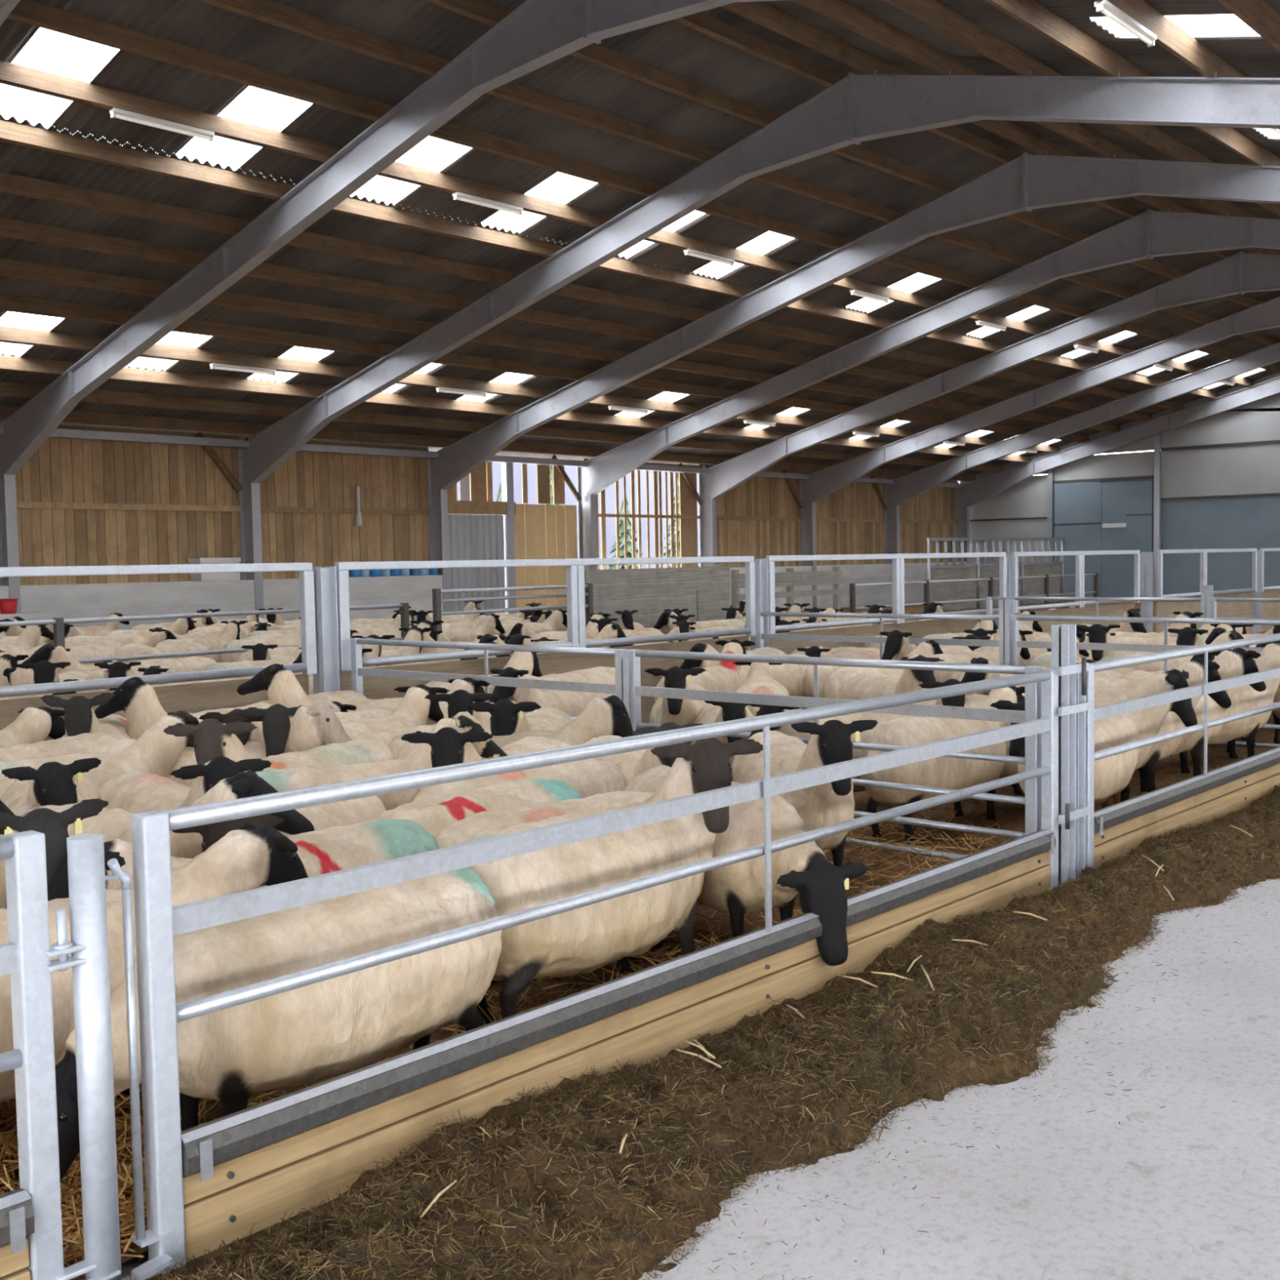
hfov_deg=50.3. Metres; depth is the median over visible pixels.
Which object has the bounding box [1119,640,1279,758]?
sheep
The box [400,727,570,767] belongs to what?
sheep
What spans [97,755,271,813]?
sheep
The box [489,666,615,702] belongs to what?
sheep
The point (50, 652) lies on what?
sheep
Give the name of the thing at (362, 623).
sheep
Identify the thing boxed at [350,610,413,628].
sheep
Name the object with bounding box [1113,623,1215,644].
sheep
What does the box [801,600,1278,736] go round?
bedding
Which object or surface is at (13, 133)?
purlin
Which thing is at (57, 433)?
beam
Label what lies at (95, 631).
sheep
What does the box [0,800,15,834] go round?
sheep
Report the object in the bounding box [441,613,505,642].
sheep
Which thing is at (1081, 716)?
steel post
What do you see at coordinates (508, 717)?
sheep
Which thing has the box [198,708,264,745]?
sheep
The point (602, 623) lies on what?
sheep
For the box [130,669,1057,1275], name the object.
gate
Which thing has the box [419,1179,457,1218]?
stalk
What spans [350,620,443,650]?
sheep
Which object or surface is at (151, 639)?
sheep
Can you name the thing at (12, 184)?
purlin
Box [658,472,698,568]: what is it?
conifer
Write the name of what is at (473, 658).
sheep
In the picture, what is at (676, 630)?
sheep
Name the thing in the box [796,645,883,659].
sheep
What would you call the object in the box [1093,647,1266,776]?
sheep
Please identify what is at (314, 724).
sheep
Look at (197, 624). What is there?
sheep
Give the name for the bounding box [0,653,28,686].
sheep
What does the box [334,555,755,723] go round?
fence panel
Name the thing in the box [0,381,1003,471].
roof purlin
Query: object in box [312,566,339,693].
steel post
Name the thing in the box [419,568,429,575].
drum
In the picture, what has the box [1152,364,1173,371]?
strip light
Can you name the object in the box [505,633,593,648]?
sheep
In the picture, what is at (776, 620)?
sheep
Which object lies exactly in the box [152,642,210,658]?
sheep
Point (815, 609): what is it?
sheep
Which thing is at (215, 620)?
sheep
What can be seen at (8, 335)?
roof purlin
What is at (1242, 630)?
sheep
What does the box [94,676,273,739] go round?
sheep
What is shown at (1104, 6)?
strip light
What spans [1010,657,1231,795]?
sheep
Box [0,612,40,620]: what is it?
trough
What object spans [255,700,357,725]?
sheep
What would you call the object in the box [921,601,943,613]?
sheep
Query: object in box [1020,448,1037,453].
strip light
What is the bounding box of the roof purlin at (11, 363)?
[0,355,1031,462]
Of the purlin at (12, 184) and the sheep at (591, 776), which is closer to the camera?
the sheep at (591, 776)
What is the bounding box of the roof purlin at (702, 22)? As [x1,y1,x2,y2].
[671,11,1237,258]
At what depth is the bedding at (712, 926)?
5.65 m
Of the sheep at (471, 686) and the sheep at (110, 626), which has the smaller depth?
the sheep at (471, 686)
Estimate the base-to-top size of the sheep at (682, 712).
0.884 m
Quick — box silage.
[129,782,1279,1279]
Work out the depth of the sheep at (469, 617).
23.11 m
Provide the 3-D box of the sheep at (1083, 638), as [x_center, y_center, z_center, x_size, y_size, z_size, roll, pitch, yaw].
[4.495,0.250,14.299,0.546,0.864,1.529,-1,3,8]
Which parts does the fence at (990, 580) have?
rail, rail, rail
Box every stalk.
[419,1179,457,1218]
[619,1133,627,1153]
[676,1048,721,1067]
[684,1040,715,1058]
[693,1039,711,1058]
[786,1004,804,1018]
[843,975,877,987]
[871,971,913,981]
[906,955,922,972]
[920,964,934,990]
[951,938,988,945]
[1013,911,1047,920]
[1142,854,1164,871]
[1155,864,1164,876]
[1163,885,1174,900]
[1229,824,1253,836]
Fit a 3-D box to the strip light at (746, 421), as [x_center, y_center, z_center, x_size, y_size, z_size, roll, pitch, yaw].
[2.960,-5.351,33.617,0.100,0.090,1.200,2,4,42]
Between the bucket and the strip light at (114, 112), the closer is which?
the strip light at (114, 112)
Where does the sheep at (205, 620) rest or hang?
on the bedding at (918, 609)
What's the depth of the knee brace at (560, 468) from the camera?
33.85 m
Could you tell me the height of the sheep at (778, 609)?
0.874 m
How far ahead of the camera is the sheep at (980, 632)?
13.89 m
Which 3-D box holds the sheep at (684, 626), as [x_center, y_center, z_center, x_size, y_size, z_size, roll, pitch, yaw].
[0.877,0.137,17.643,0.493,0.831,1.426,1,4,36]
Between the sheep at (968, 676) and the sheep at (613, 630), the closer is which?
the sheep at (968, 676)
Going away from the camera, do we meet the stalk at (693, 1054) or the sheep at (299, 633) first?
the stalk at (693, 1054)
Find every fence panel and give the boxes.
[0,562,316,741]
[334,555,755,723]
[765,551,1006,654]
[1011,550,1140,632]
[1154,548,1257,634]
[1259,547,1279,631]
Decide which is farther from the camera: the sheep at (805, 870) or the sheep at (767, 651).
the sheep at (767, 651)
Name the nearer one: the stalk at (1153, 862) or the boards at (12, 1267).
the boards at (12, 1267)
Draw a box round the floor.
[81,877,1279,1279]
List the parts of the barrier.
rail, rail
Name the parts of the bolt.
handle, rod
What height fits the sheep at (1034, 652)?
0.723 m
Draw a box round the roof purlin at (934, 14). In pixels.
[883,0,1279,216]
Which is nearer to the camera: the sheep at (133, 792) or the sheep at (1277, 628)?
the sheep at (133, 792)
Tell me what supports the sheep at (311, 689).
on the bedding at (918, 609)
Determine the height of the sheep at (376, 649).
0.935 m
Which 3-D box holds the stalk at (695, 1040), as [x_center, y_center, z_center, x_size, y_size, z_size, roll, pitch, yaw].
[0.192,1.252,4.174,0.008,0.030,0.101,-3,4,-26]
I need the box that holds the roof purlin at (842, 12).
[791,0,1257,217]
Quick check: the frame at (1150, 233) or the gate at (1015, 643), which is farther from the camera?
the frame at (1150, 233)
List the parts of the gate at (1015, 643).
rail, rail, rail, rail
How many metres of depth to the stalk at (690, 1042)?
4.08 m
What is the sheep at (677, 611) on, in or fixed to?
on the bedding at (918, 609)
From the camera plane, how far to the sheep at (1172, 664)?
11.76 m
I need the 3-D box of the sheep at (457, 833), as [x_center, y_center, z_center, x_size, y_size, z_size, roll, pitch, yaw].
[-0.450,0.966,5.287,1.481,0.658,0.474,-3,4,-36]
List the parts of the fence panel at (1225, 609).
rail, rail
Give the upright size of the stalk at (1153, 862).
0.045 m
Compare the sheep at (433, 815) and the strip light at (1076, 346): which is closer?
the sheep at (433, 815)
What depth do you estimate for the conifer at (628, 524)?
49.14 m
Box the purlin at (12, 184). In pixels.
[0,171,1185,410]
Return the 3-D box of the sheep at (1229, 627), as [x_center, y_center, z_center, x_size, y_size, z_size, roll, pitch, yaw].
[5.604,0.267,13.732,1.470,0.857,0.508,-3,4,-36]
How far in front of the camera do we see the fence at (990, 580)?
29.34 m
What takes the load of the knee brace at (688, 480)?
attached to the beam
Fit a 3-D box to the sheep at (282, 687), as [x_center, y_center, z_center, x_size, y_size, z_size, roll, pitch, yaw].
[-2.027,0.618,9.395,1.462,0.933,0.494,-1,3,-5]
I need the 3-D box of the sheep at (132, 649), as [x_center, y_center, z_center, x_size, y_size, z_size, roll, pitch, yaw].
[-5.818,0.410,16.013,0.506,0.712,1.571,-3,4,-34]
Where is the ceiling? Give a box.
[0,0,1279,481]
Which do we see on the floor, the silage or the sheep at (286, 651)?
the silage
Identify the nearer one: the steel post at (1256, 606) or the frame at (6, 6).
the frame at (6, 6)
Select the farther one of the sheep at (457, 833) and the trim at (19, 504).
the trim at (19, 504)
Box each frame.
[0,0,20,26]
[0,0,788,613]
[237,69,1279,618]
[426,151,1279,611]
[577,208,1279,569]
[698,250,1279,581]
[799,296,1279,607]
[884,342,1279,564]
[955,376,1279,567]
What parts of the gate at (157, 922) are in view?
rail, rail, rail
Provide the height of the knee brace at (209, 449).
1.128 m
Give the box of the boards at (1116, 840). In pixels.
[1093,762,1279,870]
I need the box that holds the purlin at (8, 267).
[0,257,1120,432]
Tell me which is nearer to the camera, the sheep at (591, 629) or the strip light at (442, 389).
the sheep at (591, 629)
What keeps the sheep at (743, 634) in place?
on the bedding at (918, 609)
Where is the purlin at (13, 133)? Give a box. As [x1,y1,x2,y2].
[0,120,1218,399]
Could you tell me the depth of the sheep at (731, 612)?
21.34 m
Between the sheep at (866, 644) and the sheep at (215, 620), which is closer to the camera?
the sheep at (866, 644)
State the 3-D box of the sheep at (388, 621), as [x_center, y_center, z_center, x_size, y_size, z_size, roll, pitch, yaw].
[-4.566,-0.070,24.313,1.467,0.665,0.473,-3,4,-36]
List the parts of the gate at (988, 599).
rail, rail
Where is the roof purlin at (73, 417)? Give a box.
[0,405,976,481]
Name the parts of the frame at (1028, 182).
apex plate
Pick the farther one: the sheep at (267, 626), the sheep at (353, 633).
the sheep at (267, 626)
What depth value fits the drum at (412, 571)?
30.08 m
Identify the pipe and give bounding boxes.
[355,486,362,526]
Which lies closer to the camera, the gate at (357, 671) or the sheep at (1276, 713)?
the gate at (357, 671)
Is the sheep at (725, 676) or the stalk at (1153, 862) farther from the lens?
the sheep at (725, 676)
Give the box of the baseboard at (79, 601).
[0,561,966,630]
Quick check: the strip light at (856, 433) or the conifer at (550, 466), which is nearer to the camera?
the strip light at (856, 433)
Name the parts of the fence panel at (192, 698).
rail, rail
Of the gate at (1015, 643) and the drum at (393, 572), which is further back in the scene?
the drum at (393, 572)
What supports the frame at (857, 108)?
on the floor
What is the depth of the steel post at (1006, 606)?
12.12 m
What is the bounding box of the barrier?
[925,537,1064,610]
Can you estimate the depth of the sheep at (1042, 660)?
12.39 m
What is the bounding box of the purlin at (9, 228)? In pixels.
[0,217,1151,422]
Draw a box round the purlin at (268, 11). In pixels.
[196,0,1279,345]
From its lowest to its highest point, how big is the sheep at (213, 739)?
0.904 m
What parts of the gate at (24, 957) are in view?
rail, rail, rail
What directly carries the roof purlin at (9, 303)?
attached to the frame at (1028, 182)
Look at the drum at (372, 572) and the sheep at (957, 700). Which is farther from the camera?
the drum at (372, 572)
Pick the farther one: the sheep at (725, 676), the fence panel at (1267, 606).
the fence panel at (1267, 606)
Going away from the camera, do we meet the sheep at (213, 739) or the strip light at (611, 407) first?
the sheep at (213, 739)
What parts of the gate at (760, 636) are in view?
rail, rail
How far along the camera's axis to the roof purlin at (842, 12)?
15.96 m
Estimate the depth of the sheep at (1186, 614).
15.29 m
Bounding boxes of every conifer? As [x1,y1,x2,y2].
[496,475,502,501]
[542,465,559,505]
[608,494,647,568]
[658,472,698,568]
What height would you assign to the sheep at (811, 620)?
0.796 m
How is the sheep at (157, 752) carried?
on the bedding at (712, 926)
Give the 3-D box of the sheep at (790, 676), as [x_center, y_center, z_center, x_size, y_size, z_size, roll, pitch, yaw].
[0.998,0.428,12.304,1.530,0.865,0.547,-4,4,-38]
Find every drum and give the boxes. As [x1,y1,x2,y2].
[348,569,359,577]
[359,569,369,577]
[369,569,379,576]
[379,568,390,576]
[390,568,399,576]
[400,568,409,575]
[409,568,419,575]
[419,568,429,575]
[428,568,438,575]
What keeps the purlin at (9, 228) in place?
attached to the frame at (1028, 182)
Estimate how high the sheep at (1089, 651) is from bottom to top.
0.691 m
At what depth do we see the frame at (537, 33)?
16.71 m
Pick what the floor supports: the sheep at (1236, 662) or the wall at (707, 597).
the wall at (707, 597)
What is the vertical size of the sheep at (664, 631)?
0.712 m
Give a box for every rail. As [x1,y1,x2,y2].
[181,829,1056,1181]
[1093,746,1279,835]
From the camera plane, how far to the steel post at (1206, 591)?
15.78 m
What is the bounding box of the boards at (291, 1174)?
[182,850,1049,1262]
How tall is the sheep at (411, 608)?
0.903 m
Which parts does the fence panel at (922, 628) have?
rail, rail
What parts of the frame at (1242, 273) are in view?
apex plate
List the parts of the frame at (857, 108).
apex plate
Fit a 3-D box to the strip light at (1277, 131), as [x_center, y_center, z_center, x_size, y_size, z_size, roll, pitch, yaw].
[7.755,-6.011,16.273,0.100,0.090,1.200,2,4,42]
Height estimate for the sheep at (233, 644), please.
0.868 m
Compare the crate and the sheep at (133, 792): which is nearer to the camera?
the sheep at (133, 792)
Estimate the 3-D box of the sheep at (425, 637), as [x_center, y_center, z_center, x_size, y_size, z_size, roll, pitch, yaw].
[-2.065,0.274,15.547,1.552,0.905,0.537,-4,4,-39]
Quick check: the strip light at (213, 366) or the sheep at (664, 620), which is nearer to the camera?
the sheep at (664, 620)
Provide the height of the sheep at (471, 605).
0.903 m
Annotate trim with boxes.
[16,425,958,524]
[447,500,515,515]
[459,473,470,500]
[501,462,516,613]
[582,458,701,518]
[969,440,1279,521]
[1047,432,1160,597]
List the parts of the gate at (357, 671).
rail, rail, rail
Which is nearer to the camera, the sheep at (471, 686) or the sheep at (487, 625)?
the sheep at (471, 686)
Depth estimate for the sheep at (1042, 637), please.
15.62 m
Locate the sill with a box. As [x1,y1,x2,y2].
[0,1188,34,1254]
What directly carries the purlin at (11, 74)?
attached to the frame at (1028, 182)
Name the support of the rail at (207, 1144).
on the boards at (291, 1174)
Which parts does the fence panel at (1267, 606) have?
rail, rail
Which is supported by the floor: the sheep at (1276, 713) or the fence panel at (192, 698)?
the fence panel at (192, 698)
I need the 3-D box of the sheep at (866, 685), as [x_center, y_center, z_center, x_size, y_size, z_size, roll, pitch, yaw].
[1.976,0.516,10.561,0.466,0.855,1.473,-2,3,-11]
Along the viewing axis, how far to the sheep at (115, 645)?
17.25 m
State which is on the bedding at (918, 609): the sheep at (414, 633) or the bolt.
the sheep at (414, 633)
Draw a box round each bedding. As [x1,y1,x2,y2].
[0,707,1279,1279]
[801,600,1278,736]
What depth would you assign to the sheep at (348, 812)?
5.30 m
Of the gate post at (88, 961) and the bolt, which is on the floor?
the gate post at (88, 961)
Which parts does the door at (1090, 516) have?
rail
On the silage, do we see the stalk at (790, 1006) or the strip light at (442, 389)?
the stalk at (790, 1006)
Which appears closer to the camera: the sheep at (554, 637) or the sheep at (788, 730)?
the sheep at (788, 730)
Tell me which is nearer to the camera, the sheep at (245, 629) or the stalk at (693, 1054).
the stalk at (693, 1054)
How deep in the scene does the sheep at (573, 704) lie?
10.07 m
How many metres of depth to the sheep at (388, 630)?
19.47 m
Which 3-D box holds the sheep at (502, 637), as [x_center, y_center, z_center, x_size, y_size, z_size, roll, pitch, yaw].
[-1.869,0.364,14.725,0.514,0.812,1.436,1,4,35]
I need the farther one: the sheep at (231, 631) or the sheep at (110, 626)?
the sheep at (110, 626)
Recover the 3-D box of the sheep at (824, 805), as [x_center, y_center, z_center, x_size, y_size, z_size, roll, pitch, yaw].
[0.778,0.757,6.721,0.495,0.865,1.445,-2,3,-10]
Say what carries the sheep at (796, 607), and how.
on the bedding at (918, 609)
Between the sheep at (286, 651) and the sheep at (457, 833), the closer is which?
the sheep at (457, 833)
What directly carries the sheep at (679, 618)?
on the bedding at (918, 609)
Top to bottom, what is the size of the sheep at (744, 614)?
0.872 m
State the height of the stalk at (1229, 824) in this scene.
0.040 m
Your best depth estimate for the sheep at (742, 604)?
24.26 m
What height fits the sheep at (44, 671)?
0.895 m
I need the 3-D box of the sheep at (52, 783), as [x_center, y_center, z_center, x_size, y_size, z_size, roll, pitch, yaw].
[-2.575,0.875,5.977,0.479,0.835,1.459,-2,4,-24]
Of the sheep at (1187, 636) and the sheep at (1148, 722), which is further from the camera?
the sheep at (1187, 636)
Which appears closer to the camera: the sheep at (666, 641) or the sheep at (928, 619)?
the sheep at (666, 641)
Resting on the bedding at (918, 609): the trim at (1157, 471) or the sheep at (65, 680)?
the sheep at (65, 680)
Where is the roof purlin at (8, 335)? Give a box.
[0,325,1060,453]
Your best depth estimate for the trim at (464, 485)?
31.50 m
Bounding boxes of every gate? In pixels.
[0,830,63,1279]
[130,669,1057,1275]
[350,637,627,719]
[626,648,1041,860]
[755,611,999,659]
[986,596,1200,635]
[1009,615,1279,747]
[1085,633,1279,868]
[1209,597,1279,619]
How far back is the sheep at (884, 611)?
19.31 m
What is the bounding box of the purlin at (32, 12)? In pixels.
[6,0,1279,373]
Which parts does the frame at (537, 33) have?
apex plate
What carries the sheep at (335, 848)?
on the bedding at (712, 926)
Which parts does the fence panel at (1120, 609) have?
rail, rail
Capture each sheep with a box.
[0,616,26,639]
[0,618,85,636]
[0,623,69,644]
[0,624,53,645]
[0,624,53,650]
[0,644,26,650]
[0,644,116,665]
[0,648,70,662]
[0,649,33,672]
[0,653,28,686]
[0,670,109,699]
[0,706,65,747]
[0,710,199,799]
[0,732,125,761]
[0,757,101,809]
[0,798,108,908]
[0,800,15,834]
[0,823,308,1102]
[3,666,144,685]
[10,769,314,858]
[16,660,79,684]
[22,643,186,673]
[30,640,122,651]
[40,693,130,738]
[47,817,438,901]
[49,623,139,639]
[52,679,216,695]
[54,867,502,1182]
[64,630,177,647]
[75,612,129,631]
[78,627,108,635]
[93,661,235,690]
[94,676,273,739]
[94,701,351,786]
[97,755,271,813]
[102,656,217,671]
[105,617,195,635]
[115,643,165,662]
[130,623,162,630]
[137,665,253,684]
[146,617,214,628]
[148,627,242,639]
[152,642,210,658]
[155,608,220,624]
[155,620,247,662]
[163,718,394,770]
[171,782,386,852]
[186,614,258,633]
[186,619,226,633]
[187,621,261,638]
[196,609,267,626]
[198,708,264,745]
[202,644,301,671]
[222,636,301,662]
[236,663,404,711]
[238,646,297,662]
[238,703,435,757]
[240,643,286,661]
[242,635,301,639]
[247,629,300,637]
[254,622,300,631]
[254,690,368,703]
[254,711,507,810]
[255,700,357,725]
[257,617,301,637]
[258,608,300,625]
[292,647,385,667]
[293,634,394,676]
[308,676,313,687]
[308,686,313,694]
[334,677,490,724]
[341,684,449,733]
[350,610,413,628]
[350,612,420,630]
[350,618,394,624]
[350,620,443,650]
[350,622,388,625]
[350,629,359,644]
[356,626,397,635]
[360,623,417,638]
[361,648,375,668]
[377,777,582,836]
[380,626,434,656]
[385,658,460,666]
[387,694,633,759]
[392,605,466,625]
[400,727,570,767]
[402,626,479,653]
[409,610,472,624]
[411,758,626,802]
[416,607,484,625]
[424,651,542,693]
[424,689,496,733]
[428,600,483,616]
[429,629,452,642]
[434,791,663,983]
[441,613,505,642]
[441,614,487,629]
[460,642,495,660]
[462,737,763,1025]
[467,698,573,736]
[476,634,545,656]
[484,641,511,657]
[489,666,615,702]
[489,666,615,716]
[493,608,567,636]
[493,633,508,644]
[494,602,542,617]
[497,615,540,622]
[501,610,552,623]
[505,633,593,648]
[506,622,564,639]
[517,610,534,617]
[529,612,612,643]
[530,635,567,642]
[532,609,566,631]
[533,622,626,648]
[584,721,703,786]
[585,626,661,633]
[588,617,663,636]
[608,644,657,686]
[614,609,644,630]
[624,764,869,965]
[626,626,695,642]
[632,630,719,645]
[637,640,673,644]
[644,666,707,744]
[653,610,744,631]
[654,639,755,702]
[658,628,670,634]
[663,608,707,621]
[667,614,737,631]
[671,620,697,641]
[680,642,810,708]
[691,700,754,781]
[718,634,746,637]
[719,618,780,638]
[720,607,744,620]
[732,720,877,866]
[733,661,789,716]
[739,600,786,619]
[739,603,810,628]
[742,606,790,623]
[742,613,804,631]
[746,646,786,655]
[746,694,919,792]
[775,619,799,633]
[791,646,893,660]
[795,627,823,631]
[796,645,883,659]
[800,607,843,622]
[800,617,872,630]
[802,617,866,622]
[802,640,943,697]
[804,607,844,620]
[824,654,929,699]
[844,655,944,700]
[857,685,1025,841]
[862,635,887,648]
[863,604,887,624]
[874,608,892,613]
[879,630,972,660]
[904,613,927,622]
[913,678,972,717]
[917,618,938,621]
[918,621,998,644]
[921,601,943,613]
[927,629,1033,682]
[939,634,991,651]
[950,659,976,695]
[960,657,1050,695]
[962,668,1197,808]
[964,628,1028,640]
[971,646,1047,666]
[977,619,994,639]
[990,698,1138,807]
[993,609,1042,634]
[993,631,1049,640]
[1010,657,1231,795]
[1027,631,1088,666]
[1032,632,1115,642]
[1044,627,1086,642]
[1044,655,1095,669]
[1046,643,1125,659]
[1075,623,1176,662]
[1080,608,1146,633]
[1084,611,1203,639]
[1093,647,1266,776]
[1093,666,1137,679]
[1099,631,1249,671]
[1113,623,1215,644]
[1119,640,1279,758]
[1167,626,1257,647]
[1190,650,1244,752]
[1200,626,1274,641]
[1204,626,1229,644]
[1210,623,1244,631]
[1235,624,1253,634]
[1255,643,1279,743]
[1272,625,1279,634]
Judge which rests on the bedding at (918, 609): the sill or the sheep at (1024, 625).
the sheep at (1024, 625)
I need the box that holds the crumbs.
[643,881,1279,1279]
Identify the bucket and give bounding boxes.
[0,598,18,613]
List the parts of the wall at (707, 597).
post, post, post, post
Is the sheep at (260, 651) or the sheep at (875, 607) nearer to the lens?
the sheep at (260, 651)
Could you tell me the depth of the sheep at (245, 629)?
20.95 m
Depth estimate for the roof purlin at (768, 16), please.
16.74 m
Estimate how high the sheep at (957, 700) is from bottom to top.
0.825 m
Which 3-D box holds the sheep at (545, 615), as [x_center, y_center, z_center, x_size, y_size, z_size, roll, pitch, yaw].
[-1.756,-0.053,21.556,0.504,0.850,1.458,-4,4,-41]
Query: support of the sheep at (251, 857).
on the bedding at (712, 926)
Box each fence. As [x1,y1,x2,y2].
[0,602,409,664]
[431,583,593,631]
[849,573,1097,619]
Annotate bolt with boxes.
[105,857,173,1279]
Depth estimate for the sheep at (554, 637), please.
16.45 m
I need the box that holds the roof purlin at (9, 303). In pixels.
[0,293,1089,442]
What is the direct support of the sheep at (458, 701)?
on the bedding at (712, 926)
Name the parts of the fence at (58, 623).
rail, rail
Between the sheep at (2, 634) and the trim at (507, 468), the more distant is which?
the trim at (507, 468)
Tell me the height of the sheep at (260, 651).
0.823 m
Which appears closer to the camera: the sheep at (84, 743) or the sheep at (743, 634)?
the sheep at (84, 743)
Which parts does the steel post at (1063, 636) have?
post, latch plate, latch plate, latch plate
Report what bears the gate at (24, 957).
attached to the gate post at (88, 961)
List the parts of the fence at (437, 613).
rail, rail, rail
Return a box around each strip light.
[109,107,214,142]
[209,363,275,375]
[435,386,486,396]
[452,191,523,215]
[608,404,648,413]
[683,248,734,266]
[743,419,776,426]
[849,289,888,302]
[852,431,879,437]
[942,440,965,445]
[975,320,1006,331]
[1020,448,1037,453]
[1073,344,1098,353]
[1093,0,1156,47]
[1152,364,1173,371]
[1217,380,1235,386]
[1270,128,1279,134]
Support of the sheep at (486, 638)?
on the bedding at (918, 609)
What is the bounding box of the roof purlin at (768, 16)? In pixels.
[720,1,1279,255]
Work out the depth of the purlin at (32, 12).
16.80 m
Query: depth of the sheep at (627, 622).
18.94 m
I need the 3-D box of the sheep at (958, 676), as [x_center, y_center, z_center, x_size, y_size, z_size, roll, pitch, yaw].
[2.871,0.532,11.504,0.486,0.684,1.509,0,3,10]
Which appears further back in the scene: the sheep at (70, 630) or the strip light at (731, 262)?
the strip light at (731, 262)
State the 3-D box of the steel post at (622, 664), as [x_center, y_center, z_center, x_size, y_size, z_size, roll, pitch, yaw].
[-0.069,0.611,8.478,0.100,1.000,0.100,2,4,42]
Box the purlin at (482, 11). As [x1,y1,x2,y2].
[422,0,1262,307]
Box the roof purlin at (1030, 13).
[984,0,1279,166]
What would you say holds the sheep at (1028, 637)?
on the bedding at (918, 609)
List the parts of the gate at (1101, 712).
rail, rail, rail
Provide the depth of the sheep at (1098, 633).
12.37 m
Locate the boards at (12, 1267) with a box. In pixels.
[0,1235,31,1279]
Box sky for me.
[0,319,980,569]
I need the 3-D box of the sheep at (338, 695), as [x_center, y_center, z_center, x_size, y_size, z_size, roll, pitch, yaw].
[-2.526,0.741,9.610,0.484,0.680,1.570,1,4,37]
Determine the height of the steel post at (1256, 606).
1.600 m
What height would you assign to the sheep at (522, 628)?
0.793 m
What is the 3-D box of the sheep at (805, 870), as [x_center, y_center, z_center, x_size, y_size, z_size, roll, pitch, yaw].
[0.372,0.920,5.599,0.499,0.685,1.491,-3,4,-29]
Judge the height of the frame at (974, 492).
7.767 m
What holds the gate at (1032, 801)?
attached to the steel post at (622, 664)
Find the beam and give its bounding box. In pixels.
[0,426,964,488]
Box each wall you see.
[0,419,956,613]
[584,564,842,629]
[960,372,1279,597]
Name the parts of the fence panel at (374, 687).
rail, rail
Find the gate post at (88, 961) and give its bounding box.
[45,833,121,1279]
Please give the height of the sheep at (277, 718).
0.867 m
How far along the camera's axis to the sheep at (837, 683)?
11.28 m
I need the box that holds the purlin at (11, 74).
[0,60,1253,386]
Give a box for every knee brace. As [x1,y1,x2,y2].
[195,431,243,491]
[551,454,581,501]
[678,462,702,505]
[782,469,803,507]
[870,475,888,510]
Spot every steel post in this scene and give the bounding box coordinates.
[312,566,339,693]
[616,657,630,718]
[750,558,768,650]
[998,599,1014,665]
[1005,554,1014,596]
[1051,624,1088,886]
[1075,672,1085,876]
[1140,551,1153,632]
[1200,585,1213,626]
[1251,550,1262,633]
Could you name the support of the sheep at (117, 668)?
on the bedding at (918, 609)
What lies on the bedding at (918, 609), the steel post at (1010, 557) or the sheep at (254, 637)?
the sheep at (254, 637)
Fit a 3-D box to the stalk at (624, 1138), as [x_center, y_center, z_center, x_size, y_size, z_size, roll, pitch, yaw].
[-0.043,1.272,3.439,0.007,0.023,0.071,0,3,13]
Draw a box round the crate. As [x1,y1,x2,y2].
[187,557,240,581]
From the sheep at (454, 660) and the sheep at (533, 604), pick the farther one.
the sheep at (533, 604)
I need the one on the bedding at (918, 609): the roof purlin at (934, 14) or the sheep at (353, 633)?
the sheep at (353, 633)
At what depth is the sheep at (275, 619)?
22.48 m
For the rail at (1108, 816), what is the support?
on the boards at (1116, 840)
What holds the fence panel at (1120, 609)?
on the floor
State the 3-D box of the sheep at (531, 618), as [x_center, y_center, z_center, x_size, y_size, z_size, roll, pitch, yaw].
[-2.027,-0.054,22.610,0.520,0.740,1.663,-3,4,-32]
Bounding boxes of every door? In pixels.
[448,514,506,614]
[1053,480,1153,597]
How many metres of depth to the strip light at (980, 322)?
29.29 m
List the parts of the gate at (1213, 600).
rail, rail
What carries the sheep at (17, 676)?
on the bedding at (918, 609)
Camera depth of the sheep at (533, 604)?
24.98 m
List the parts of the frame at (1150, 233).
apex plate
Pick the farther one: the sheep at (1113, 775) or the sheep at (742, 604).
the sheep at (742, 604)
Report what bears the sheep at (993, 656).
on the bedding at (712, 926)
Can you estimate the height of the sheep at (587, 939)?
0.950 m
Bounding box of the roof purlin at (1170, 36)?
[1094,0,1247,77]
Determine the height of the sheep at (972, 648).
0.801 m
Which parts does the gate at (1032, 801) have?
rail, rail, rail, rail, rail, rail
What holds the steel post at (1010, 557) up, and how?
on the floor
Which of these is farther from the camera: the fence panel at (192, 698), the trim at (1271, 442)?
the trim at (1271, 442)

